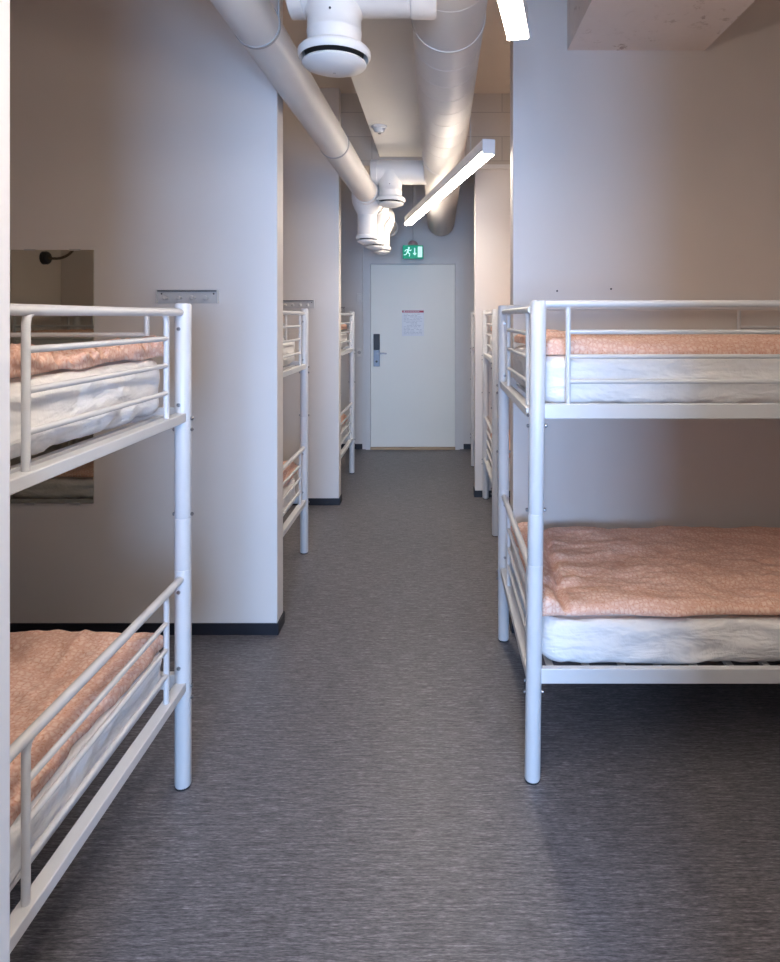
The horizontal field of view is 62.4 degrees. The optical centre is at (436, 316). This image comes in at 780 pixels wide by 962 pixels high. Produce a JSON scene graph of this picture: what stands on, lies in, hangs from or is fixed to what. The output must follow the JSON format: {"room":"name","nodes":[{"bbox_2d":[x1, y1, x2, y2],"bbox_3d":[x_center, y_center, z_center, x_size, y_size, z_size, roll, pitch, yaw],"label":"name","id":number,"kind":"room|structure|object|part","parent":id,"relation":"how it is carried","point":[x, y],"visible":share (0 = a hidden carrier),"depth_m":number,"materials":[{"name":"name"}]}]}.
{"room":"dormitory","nodes":[
{"label":"dormitory","id":0,"kind":"room"},
{"bbox_2d":[0,0,9,961],"bbox_3d":[-1.875,-0.170,1.055,2.249,3.440,0.150,0,0,0],"label":"door frame","id":1,"kind":"structure","parent":0,"point":[4,4],"depth_m":1.11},
{"bbox_2d":[283,88,340,497],"bbox_3d":[-1.904,-0.170,5.343,2.192,3.440,0.115,0,0,0],"label":"wall","id":2,"kind":"structure","parent":0,"point":[311,184],"depth_m":5.28,"materials":[{"name":"white paint"}]},
{"bbox_2d":[283,300,314,307],"bbox_3d":[-1.151,-0.106,5.262,0.284,0.068,0.046,0,0,0],"label":"hook rail","id":3,"kind":"object","parent":2,"relation":"attached to","point":[286,303],"visible":0.78,"depth_m":5.28,"materials":[{"name":"silver metal"}]},
{"bbox_2d":[292,487,509,504],"bbox_3d":[-0.250,1.522,5.463,5.500,0.056,0.369,0,0,0],"label":"baseboard","id":4,"kind":"structure","parent":2,"relation":"attached to","point":[313,501],"depth_m":5.28,"materials":[{"name":"black plastic"}]},
{"bbox_2d":[351,18,421,156],"bbox_3d":[-0.230,-1.615,2.305,0.500,0.550,6.110,0,0,0],"label":"ceiling","id":5,"kind":"structure","parent":0,"point":[386,90],"depth_m":3.73,"materials":[{"name":"white paint"}]},
{"bbox_2d":[371,124,386,133],"bbox_3d":[-0.405,-1.312,4.500,0.110,0.056,0.110,0,0,0],"label":"smoke detector","id":6,"kind":"object","parent":5,"relation":"attached to","point":[378,128],"visible":1,"depth_m":4.47,"materials":[{"name":"white plastic"}]},
{"bbox_2d":[10,449,779,961],"bbox_3d":[-0.250,1.600,2.265,5.740,0.100,10.770,0,0,0],"label":"floor","id":7,"kind":"structure","parent":0,"point":[359,791],"depth_m":2.05,"materials":[{"name":"carpet"}]},
{"bbox_2d":[10,303,193,952],"bbox_3d":[-1.835,0.752,1.657,2.061,1.596,0.975,0,0,0],"label":"bunk bed","id":8,"kind":"object","parent":7,"relation":"on","point":[176,685],"visible":0.85,"depth_m":1.69,"materials":[{"name":"white metal"}]},
{"bbox_3d":[-1.839,0.059,2.118,1.760,0.016,0.016,0,0,0],"label":"guard rail","id":9,"kind":"part","parent":8,"relation":"part of","materials":[{"name":"white metal"}]},
{"bbox_2d":[10,358,159,459],"bbox_3d":[-1.830,0.218,1.659,1.939,0.199,0.892,0,0,0],"label":"mattress","id":10,"kind":"object","parent":8,"relation":"on","point":[47,406],"visible":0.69,"depth_m":1.58,"materials":[{"name":"white fabric"}]},
{"bbox_2d":[10,335,162,377],"bbox_3d":[-1.829,0.092,1.663,1.923,0.075,0.844,0,0,0],"label":"duvet","id":11,"kind":"object","parent":10,"relation":"on","point":[75,359],"visible":0.62,"depth_m":1.60,"materials":[{"name":"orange fabric"}]},
{"bbox_2d":[10,651,161,883],"bbox_3d":[-1.834,1.121,1.657,1.932,0.146,0.889,0,0,0],"label":"mattress","id":12,"kind":"object","parent":8,"relation":"on","point":[41,821],"visible":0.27,"depth_m":1.56,"materials":[{"name":"white fabric"}]},
{"bbox_2d":[10,630,162,826],"bbox_3d":[-1.829,1.023,1.657,1.916,0.074,0.840,0,0,0],"label":"duvet","id":13,"kind":"object","parent":12,"relation":"on","point":[43,664],"visible":0.78,"depth_m":1.79,"materials":[{"name":"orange fabric"}]},
{"bbox_3d":[-0.839,0.859,1.657,0.025,0.024,0.890,0,0,0],"label":"rail","id":14,"kind":"part","parent":8,"relation":"part of","materials":[{"name":"white metal"}]},
{"bbox_3d":[-0.839,-0.015,1.657,0.025,0.024,0.890,0,0,0],"label":"rail","id":15,"kind":"part","parent":8,"relation":"part of","materials":[{"name":"white metal"}]},
{"bbox_3d":[-0.839,1.111,1.648,0.016,0.016,0.680,0,0,0],"label":"guard rail","id":16,"kind":"part","parent":8,"relation":"part of","materials":[{"name":"white metal"}]},
{"bbox_3d":[-0.839,1.031,1.648,0.016,0.016,0.680,0,0,0],"label":"guard rail","id":17,"kind":"part","parent":8,"relation":"part of","materials":[{"name":"white metal"}]},
{"bbox_3d":[-0.839,0.949,1.648,0.016,0.016,0.680,0,0,0],"label":"guard rail","id":18,"kind":"part","parent":8,"relation":"part of","materials":[{"name":"white metal"}]},
{"bbox_3d":[-0.839,0.236,1.648,0.016,0.016,0.680,0,0,0],"label":"guard rail","id":19,"kind":"part","parent":8,"relation":"part of","materials":[{"name":"white metal"}]},
{"bbox_3d":[-0.839,0.150,1.648,0.016,0.016,0.680,0,0,0],"label":"guard rail","id":20,"kind":"part","parent":8,"relation":"part of","materials":[{"name":"white metal"}]},
{"bbox_3d":[-0.839,0.067,1.648,0.016,0.016,0.680,0,0,0],"label":"guard rail","id":21,"kind":"part","parent":8,"relation":"part of","materials":[{"name":"white metal"}]},
{"bbox_3d":[-0.839,0.750,2.118,0.053,1.592,0.053,0,0,0],"label":"post","id":22,"kind":"part","parent":8,"relation":"part of","materials":[{"name":"white metal"}]},
{"bbox_2d":[283,308,309,553],"bbox_3d":[-1.868,0.747,3.750,2.061,1.606,0.973,0,0,0],"label":"bunk bed","id":23,"kind":"object","parent":7,"relation":"on","point":[301,498],"visible":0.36,"depth_m":4.18,"materials":[{"name":"white metal"}]},
{"bbox_2d":[283,338,294,365],"bbox_3d":[-1.867,0.215,3.750,1.933,0.188,0.891,0,0,0],"label":"mattress","id":24,"kind":"object","parent":23,"relation":"on","point":[288,348],"visible":0.03,"depth_m":3.92,"materials":[{"name":"white fabric"}]},
{"bbox_2d":[283,478,295,509],"bbox_3d":[-1.864,1.103,3.750,1.930,0.177,0.888,0,0,0],"label":"mattress","id":25,"kind":"object","parent":23,"relation":"on","point":[286,487],"visible":0.02,"depth_m":3.96,"materials":[{"name":"white fabric"}]},
{"bbox_2d":[283,460,297,485],"bbox_3d":[-1.860,0.959,3.758,1.912,0.102,0.838,0,0,0],"label":"duvet","id":26,"kind":"object","parent":25,"relation":"on","point":[292,466],"visible":0.02,"depth_m":4.00,"materials":[{"name":"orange fabric"}]},
{"bbox_3d":[-0.872,1.108,3.750,0.016,0.016,0.656,0,0,0],"label":"guard rail","id":27,"kind":"part","parent":23,"relation":"part of","materials":[{"name":"white metal"}]},
{"bbox_3d":[-0.872,1.028,3.750,0.016,0.016,0.656,0,0,0],"label":"guard rail","id":28,"kind":"part","parent":23,"relation":"part of","materials":[{"name":"white metal"}]},
{"bbox_3d":[-0.872,0.945,3.750,0.016,0.016,0.656,0,0,0],"label":"guard rail","id":29,"kind":"part","parent":23,"relation":"part of","materials":[{"name":"white metal"}]},
{"bbox_3d":[-0.872,0.228,3.750,0.016,0.016,0.656,0,0,0],"label":"guard rail","id":30,"kind":"part","parent":23,"relation":"part of","materials":[{"name":"white metal"}]},
{"bbox_3d":[-0.872,0.142,3.750,0.016,0.016,0.656,0,0,0],"label":"guard rail","id":31,"kind":"part","parent":23,"relation":"part of","materials":[{"name":"white metal"}]},
{"bbox_3d":[-0.872,0.058,3.750,0.016,0.016,0.656,0,0,0],"label":"guard rail","id":32,"kind":"part","parent":23,"relation":"part of","materials":[{"name":"white metal"}]},
{"bbox_3d":[-0.872,0.855,3.750,0.025,0.024,0.888,0,0,0],"label":"rail","id":33,"kind":"part","parent":23,"relation":"part of","materials":[{"name":"white metal"}]},
{"bbox_3d":[-0.872,-0.024,3.750,0.025,0.024,0.888,0,0,0],"label":"rail","id":34,"kind":"part","parent":23,"relation":"part of","materials":[{"name":"white metal"}]},
{"bbox_3d":[-0.872,0.745,4.210,0.053,1.602,0.053,0,0,0],"label":"post","id":35,"kind":"part","parent":23,"relation":"part of","materials":[{"name":"white metal"}]},
{"bbox_2d":[341,311,354,473],"bbox_3d":[-1.841,0.747,5.900,2.061,1.606,0.973,0,0,0],"label":"bunk bed","id":36,"kind":"object","parent":7,"relation":"on","point":[350,349],"visible":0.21,"depth_m":6.33,"materials":[{"name":"white metal"}]},
{"bbox_2d":[341,333,347,348],"bbox_3d":[-1.837,0.216,5.900,1.936,0.188,0.889,0,0,0],"label":"mattress","id":37,"kind":"object","parent":36,"relation":"on","point":[343,336],"visible":0.02,"depth_m":6.04,"materials":[{"name":"white fabric"}]},
{"bbox_2d":[341,322,346,329],"bbox_3d":[-1.832,0.080,5.901,1.918,0.077,0.833,0,0,0],"label":"duvet","id":38,"kind":"object","parent":37,"relation":"on","point":[343,326],"visible":0.02,"depth_m":6.09,"materials":[{"name":"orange fabric"}]},
{"bbox_2d":[341,423,347,440],"bbox_3d":[-1.839,1.103,5.900,1.934,0.178,0.888,0,0,0],"label":"mattress","id":39,"kind":"object","parent":36,"relation":"on","point":[343,426],"visible":0.04,"depth_m":6.11,"materials":[{"name":"white fabric"}]},
{"bbox_2d":[341,414,346,424],"bbox_3d":[-1.830,0.970,5.904,1.916,0.079,0.833,0,0,0],"label":"duvet","id":40,"kind":"object","parent":39,"relation":"on","point":[343,416],"visible":0.02,"depth_m":6.11,"materials":[{"name":"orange fabric"}]},
{"bbox_3d":[-0.845,0.855,5.900,0.025,0.024,0.888,0,0,0],"label":"rail","id":41,"kind":"part","parent":36,"relation":"part of","materials":[{"name":"white metal"}]},
{"bbox_3d":[-0.845,-0.024,5.900,0.025,0.024,0.888,0,0,0],"label":"rail","id":42,"kind":"part","parent":36,"relation":"part of","materials":[{"name":"white metal"}]},
{"bbox_3d":[-0.845,0.745,6.360,0.053,1.602,0.053,0,0,0],"label":"post","id":43,"kind":"part","parent":36,"relation":"part of","materials":[{"name":"white metal"}]},
{"bbox_2d":[470,312,473,466],"bbox_3d":[1.374,0.747,6.185,2.061,1.606,0.983,0,0,0],"label":"bunk bed","id":44,"kind":"object","parent":7,"relation":"on","point":[472,313],"visible":0.1,"depth_m":6.63,"materials":[{"name":"white metal"}]},
{"bbox_2d":[482,309,509,536],"bbox_3d":[1.411,0.747,5.005,2.061,1.606,0.983,0,0,0],"label":"bunk bed","id":45,"kind":"object","parent":7,"relation":"on","point":[490,473],"visible":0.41,"depth_m":4.53,"materials":[{"name":"white metal"}]},
{"bbox_3d":[0.415,0.745,5.470,0.053,1.602,0.053,0,0,0],"label":"post","id":46,"kind":"part","parent":45,"relation":"part of","materials":[{"name":"white metal"}]},
{"bbox_3d":[0.415,0.855,5.005,0.025,0.024,0.898,0,0,0],"label":"rail","id":47,"kind":"part","parent":45,"relation":"part of","materials":[{"name":"white metal"}]},
{"bbox_3d":[0.415,1.108,5.005,0.016,0.016,0.666,0,0,0],"label":"guard rail","id":48,"kind":"part","parent":45,"relation":"part of","materials":[{"name":"white metal"}]},
{"bbox_3d":[0.415,0.745,4.540,0.053,1.602,0.053,0,0,0],"label":"post","id":49,"kind":"part","parent":45,"relation":"part of","materials":[{"name":"white metal"}]},
{"bbox_2d":[490,444,509,480],"bbox_3d":[1.407,1.103,5.004,1.932,0.177,0.894,0,0,0],"label":"mattress","id":50,"kind":"object","parent":45,"relation":"on","point":[491,444],"visible":0.02,"depth_m":4.58,"materials":[{"name":"white fabric"}]},
{"bbox_2d":[490,430,509,457],"bbox_3d":[1.401,0.967,5.008,1.905,0.086,0.850,0,0,0],"label":"duvet","id":51,"kind":"object","parent":50,"relation":"on","point":[509,430],"visible":0.02,"depth_m":4.97,"materials":[{"name":"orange fabric"}]},
{"bbox_2d":[496,300,779,784],"bbox_3d":[1.315,0.747,2.611,2.061,1.606,0.983,0,0,0],"label":"bunk bed","id":52,"kind":"object","parent":7,"relation":"on","point":[528,629],"visible":0.85,"depth_m":2.14,"materials":[{"name":"white metal"}]},
{"bbox_3d":[0.319,0.745,3.076,0.053,1.602,0.053,0,0,0],"label":"post","id":53,"kind":"part","parent":52,"relation":"part of","materials":[{"name":"white metal"}]},
{"bbox_3d":[0.319,0.855,2.611,0.025,0.024,0.898,0,0,0],"label":"rail","id":54,"kind":"part","parent":52,"relation":"part of","materials":[{"name":"white metal"}]},
{"bbox_3d":[0.319,-0.024,2.611,0.025,0.024,0.898,0,0,0],"label":"rail","id":55,"kind":"part","parent":52,"relation":"part of","materials":[{"name":"white metal"}]},
{"bbox_3d":[0.319,1.108,2.551,0.016,0.016,0.610,0,0,0],"label":"guard rail","id":56,"kind":"part","parent":52,"relation":"part of","materials":[{"name":"white metal"}]},
{"bbox_3d":[0.319,1.028,2.551,0.016,0.016,0.610,0,0,0],"label":"guard rail","id":57,"kind":"part","parent":52,"relation":"part of","materials":[{"name":"white metal"}]},
{"bbox_3d":[0.319,0.945,2.551,0.016,0.016,0.610,0,0,0],"label":"guard rail","id":58,"kind":"part","parent":52,"relation":"part of","materials":[{"name":"white metal"}]},
{"bbox_3d":[0.319,0.228,2.551,0.016,0.016,0.610,0,0,0],"label":"guard rail","id":59,"kind":"part","parent":52,"relation":"part of","materials":[{"name":"white metal"}]},
{"bbox_3d":[0.319,0.142,2.551,0.016,0.016,0.610,0,0,0],"label":"guard rail","id":60,"kind":"part","parent":52,"relation":"part of","materials":[{"name":"white metal"}]},
{"bbox_3d":[0.319,0.058,2.551,0.016,0.016,0.610,0,0,0],"label":"guard rail","id":61,"kind":"part","parent":52,"relation":"part of","materials":[{"name":"white metal"}]},
{"bbox_3d":[0.330,0.745,2.146,0.074,1.602,0.053,0,0,0],"label":"post","id":62,"kind":"part","parent":52,"relation":"part of","materials":[{"name":"white metal"}]},
{"bbox_3d":[1.319,-0.044,3.076,1.968,0.024,0.025,0,0,0],"label":"rail","id":63,"kind":"part","parent":52,"relation":"part of","materials":[{"name":"white metal"}]},
{"bbox_2d":[512,546,779,663],"bbox_3d":[1.313,1.105,2.611,1.938,0.172,0.898,0,0,0],"label":"mattress","id":64,"kind":"object","parent":52,"relation":"on","point":[618,638],"visible":0.41,"depth_m":2.17,"materials":[{"name":"white fabric"}]},
{"bbox_2d":[511,522,779,616],"bbox_3d":[1.300,0.981,2.602,1.933,0.070,0.866,0,0,0],"label":"duvet","id":65,"kind":"object","parent":64,"relation":"on","point":[663,571],"visible":0.91,"depth_m":2.46,"materials":[{"name":"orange fabric"}]},
{"bbox_2d":[512,346,779,402],"bbox_3d":[1.315,0.216,2.611,1.939,0.187,0.907,0,0,0],"label":"mattress","id":66,"kind":"object","parent":52,"relation":"on","point":[555,364],"visible":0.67,"depth_m":2.17,"materials":[{"name":"white fabric"}]},
{"bbox_2d":[514,329,779,354],"bbox_3d":[1.316,0.089,2.618,1.900,0.083,0.858,0,0,0],"label":"duvet","id":67,"kind":"object","parent":66,"relation":"on","point":[555,339],"visible":0.84,"depth_m":2.22,"materials":[{"name":"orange fabric"}]},
{"bbox_3d":[1.319,-0.044,2.146,1.968,0.024,0.025,0,0,0],"label":"rail","id":68,"kind":"part","parent":52,"relation":"part of","materials":[{"name":"white metal"}]},
{"bbox_3d":[1.319,0.216,2.146,1.760,0.016,0.016,0,0,0],"label":"guard rail","id":69,"kind":"part","parent":52,"relation":"part of","materials":[{"name":"white metal"}]},
{"bbox_3d":[1.319,0.132,2.146,1.760,0.016,0.016,0,0,0],"label":"guard rail","id":70,"kind":"part","parent":52,"relation":"part of","materials":[{"name":"white metal"}]},
{"bbox_3d":[1.319,0.050,2.146,1.760,0.016,0.016,0,0,0],"label":"guard rail","id":71,"kind":"part","parent":52,"relation":"part of","materials":[{"name":"white metal"}]},
{"bbox_3d":[1.824,0.050,3.076,0.750,0.016,0.016,0,0,0],"label":"guard rail","id":72,"kind":"part","parent":52,"relation":"part of","materials":[{"name":"white metal"}]},
{"bbox_2d":[10,0,779,622],"bbox_3d":[-0.250,-0.170,3.200,5.500,3.440,0.140,0,0,0],"label":"wall","id":73,"kind":"structure","parent":0,"point":[145,136],"depth_m":3.13,"materials":[{"name":"white paint"}]},
{"bbox_2d":[11,249,93,503],"bbox_3d":[-1.875,0.290,3.124,0.405,1.243,0.010,0,0,0],"label":"wall mirror","id":74,"kind":"object","parent":73,"relation":"attached to","point":[47,277],"visible":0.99,"depth_m":3.12,"materials":[{"name":"clear glass"}]},
{"bbox_2d":[156,290,218,302],"bbox_3d":[-1.215,-0.100,3.107,0.300,0.066,0.046,0,0,0],"label":"hook rail","id":75,"kind":"object","parent":73,"relation":"attached to","point":[162,296],"visible":0.99,"depth_m":3.12,"materials":[{"name":"silver metal"}]},
{"bbox_2d":[10,611,514,634],"bbox_3d":[-0.250,1.522,3.200,5.500,0.056,0.154,0,0,0],"label":"baseboard","id":76,"kind":"structure","parent":73,"relation":"attached to","point":[197,628],"depth_m":3.12,"materials":[{"name":"black plastic"}]},
{"bbox_2d":[283,0,509,92],"bbox_3d":[-0.250,-1.940,2.265,5.740,0.100,10.770,0,0,0],"label":"ceiling","id":77,"kind":"structure","parent":0,"point":[493,71],"depth_m":4.65,"materials":[{"name":"white paint"}]},
{"bbox_2d":[210,0,397,245],"bbox_3d":[-0.632,-1.278,3.833,0.254,1.225,5.511,0,0,3],"label":"pipe","id":78,"kind":"object","parent":77,"relation":"hanging from","point":[256,24],"visible":0.91,"depth_m":3.01,"materials":[{"name":"metal"}]},
{"bbox_3d":[-0.613,-1.525,2.480,0.007,0.730,0.007,0,0,23],"label":"hanging rod","id":79,"kind":"part","parent":78,"relation":"part of","materials":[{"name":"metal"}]},
{"bbox_2d":[356,234,377,244],"bbox_3d":[-0.567,-0.624,5.200,0.180,0.085,0.180,0,0,0],"label":"valve","id":80,"kind":"object","parent":78,"relation":"attached to","point":[364,239],"visible":1,"depth_m":5.14,"materials":[{"name":"white metal"}]},
{"bbox_3d":[-0.567,-0.605,5.200,0.159,0.047,0.159,0,0,0],"label":"dish","id":81,"kind":"part","parent":80,"relation":"part of","materials":[{"name":"white metal"}]},
{"bbox_2d":[366,240,384,250],"bbox_3d":[-0.546,-0.624,5.620,0.180,0.085,0.180,0,0,0],"label":"valve","id":82,"kind":"object","parent":78,"relation":"attached to","point":[380,244],"visible":0.7,"depth_m":5.57,"materials":[{"name":"white metal"}]},
{"bbox_3d":[-0.546,-0.605,5.620,0.159,0.047,0.159,0,0,0],"label":"dish","id":83,"kind":"part","parent":82,"relation":"part of","materials":[{"name":"white metal"}]},
{"bbox_2d":[373,246,390,255],"bbox_3d":[-0.524,-0.624,6.050,0.180,0.085,0.180,0,0,0],"label":"valve","id":84,"kind":"object","parent":78,"relation":"attached to","point":[386,249],"visible":0.66,"depth_m":6.00,"materials":[{"name":"white metal"}]},
{"bbox_3d":[-0.524,-0.605,6.050,0.159,0.047,0.159,0,0,0],"label":"dish","id":85,"kind":"part","parent":84,"relation":"part of","materials":[{"name":"white metal"}]},
{"bbox_2d":[285,0,487,235],"bbox_3d":[-0.162,-1.396,3.224,0.737,0.988,7.962,0,0,0],"label":"ventilation duct","id":86,"kind":"object","parent":77,"relation":"hanging from","point":[447,34],"visible":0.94,"depth_m":2.81,"materials":[{"name":"metal"}]},
{"bbox_2d":[298,34,370,77],"bbox_3d":[-0.352,-0.878,2.200,0.248,0.085,0.248,0,0,0],"label":"valve","id":87,"kind":"object","parent":86,"relation":"attached to","point":[328,55],"visible":1,"depth_m":2.13,"materials":[{"name":"white metal"}]},
{"bbox_3d":[-0.352,-0.860,2.200,0.220,0.047,0.220,0,0,0],"label":"dish","id":88,"kind":"part","parent":87,"relation":"part of","materials":[{"name":"white metal"}]},
{"bbox_2d":[376,195,404,207],"bbox_3d":[-0.372,-0.913,5.120,0.234,0.085,0.234,0,0,0],"label":"valve","id":89,"kind":"object","parent":86,"relation":"attached to","point":[387,201],"visible":1,"depth_m":5.05,"materials":[{"name":"white metal"}]},
{"bbox_3d":[-0.372,-0.894,5.120,0.207,0.047,0.207,0,0,0],"label":"dish","id":90,"kind":"part","parent":89,"relation":"part of","materials":[{"name":"white metal"}]},
{"bbox_2d":[403,241,422,258],"bbox_3d":[-0.270,-1.272,7.200,0.230,1.235,0.110,0,0,0],"label":"exit sign","id":91,"kind":"object","parent":77,"relation":"hanging from","point":[412,250],"visible":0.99,"depth_m":7.19,"materials":[{"name":"teal plastic"}]},
{"bbox_2d":[404,116,494,224],"bbox_3d":[0.001,-1.380,4.760,0.070,1.020,2.703,0,0,-12],"label":"lamp","id":92,"kind":"object","parent":77,"relation":"hanging from","point":[485,149],"visible":0.95,"depth_m":4.08,"materials":[{"name":"beige plastic"}]},
{"bbox_2d":[405,153,492,224],"bbox_3d":[0.001,-0.880,4.760,0.062,0.020,2.685,0,0,-12],"label":"diffuser","id":93,"kind":"object","parent":92,"relation":"attached to","point":[477,160],"depth_m":4.25,"materials":[{"name":"beige plastic"}]},
{"bbox_2d":[498,0,528,40],"bbox_3d":[-0.037,-1.380,0.710,0.071,1.020,2.690,0,0,13],"label":"lamp","id":94,"kind":"object","parent":77,"relation":"hanging from","point":[514,13],"visible":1,"depth_m":1.89,"materials":[{"name":"beige plastic"}]},
{"bbox_2d":[341,175,473,443],"bbox_3d":[-0.250,-0.170,7.590,5.500,3.440,0.120,0,0,0],"label":"wall","id":95,"kind":"structure","parent":0,"point":[459,242],"depth_m":7.53,"materials":[{"name":"white paint"}]},
{"bbox_2d":[341,307,345,312],"bbox_3d":[-1.218,-0.085,7.507,0.291,0.070,0.046,0,0,0],"label":"hook rail","id":96,"kind":"object","parent":95,"relation":"attached to","point":[343,309],"visible":0.35,"depth_m":7.52,"materials":[{"name":"silver metal"}]},
{"bbox_2d":[357,348,361,356],"bbox_3d":[-0.909,0.415,7.512,0.061,0.100,0.036,0,0,0],"label":"wall socket","id":97,"kind":"object","parent":95,"relation":"attached to","point":[359,350],"visible":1,"depth_m":7.49,"materials":[{"name":"white plastic"}]},
{"bbox_2d":[362,245,363,356],"bbox_3d":[-0.868,-0.710,7.519,0.020,2.360,0.020,0,0,0],"label":"cable conduit","id":98,"kind":"object","parent":95,"relation":"attached to","point":[362,245],"visible":0.66,"depth_m":7.51,"materials":[{"name":"white plastic"}]},
{"bbox_2d":[341,444,470,448],"bbox_3d":[-0.250,1.520,7.526,5.500,0.060,0.008,0,0,0],"label":"baseboard","id":99,"kind":"structure","parent":95,"relation":"attached to","point":[357,446],"depth_m":7.52,"materials":[{"name":"black plastic"}]},
{"bbox_2d":[362,257,463,449],"bbox_3d":[-0.282,0.422,7.480,1.186,2.255,0.098,0,0,0],"label":"door","id":100,"kind":"structure","parent":95,"relation":"in","point":[413,386],"depth_m":7.50,"materials":[{"name":"laminate"}]},
{"bbox_3d":[-0.705,0.482,7.492,0.074,0.191,0.020,0,0,0],"label":"lock plate","id":101,"kind":"part","parent":100,"relation":"part of","materials":[{"name":"metal"}]},
{"bbox_2d":[402,310,423,335],"bbox_3d":[-0.281,0.070,7.496,0.257,0.305,0.005,0,0,0],"label":"notice","id":102,"kind":"object","parent":100,"relation":"attached to","point":[412,320],"visible":1,"depth_m":7.50,"materials":[{"name":"paper"}]},
{"bbox_2d":[341,93,509,174],"bbox_3d":[-0.250,-1.585,5.595,5.500,0.610,0.350,0,0,0],"label":"cross beam","id":103,"kind":"structure","parent":0,"point":[490,112],"depth_m":5.42,"materials":[{"name":"white paint"}]},
{"bbox_2d":[474,169,509,489],"bbox_3d":[1.413,0.135,5.580,2.173,2.830,0.120,0,0,0],"label":"wall","id":104,"kind":"structure","parent":0,"point":[491,186],"depth_m":5.52,"materials":[{"name":"white paint"}]},
{"bbox_2d":[478,164,509,168],"bbox_3d":[1.125,-1.268,5.407,2.750,0.035,0.025,0,0,0],"label":"trim","id":105,"kind":"structure","parent":104,"relation":"attached to","point":[484,166],"depth_m":5.39,"materials":[{"name":"white paint"}]},
{"bbox_2d":[567,0,754,49],"bbox_3d":[0.979,-1.600,1.200,0.677,0.580,3.900,0,0,0],"label":"ceiling beam","id":106,"kind":"structure","parent":0,"point":[591,24],"depth_m":2.87,"materials":[{"name":"paint"}]}
]}

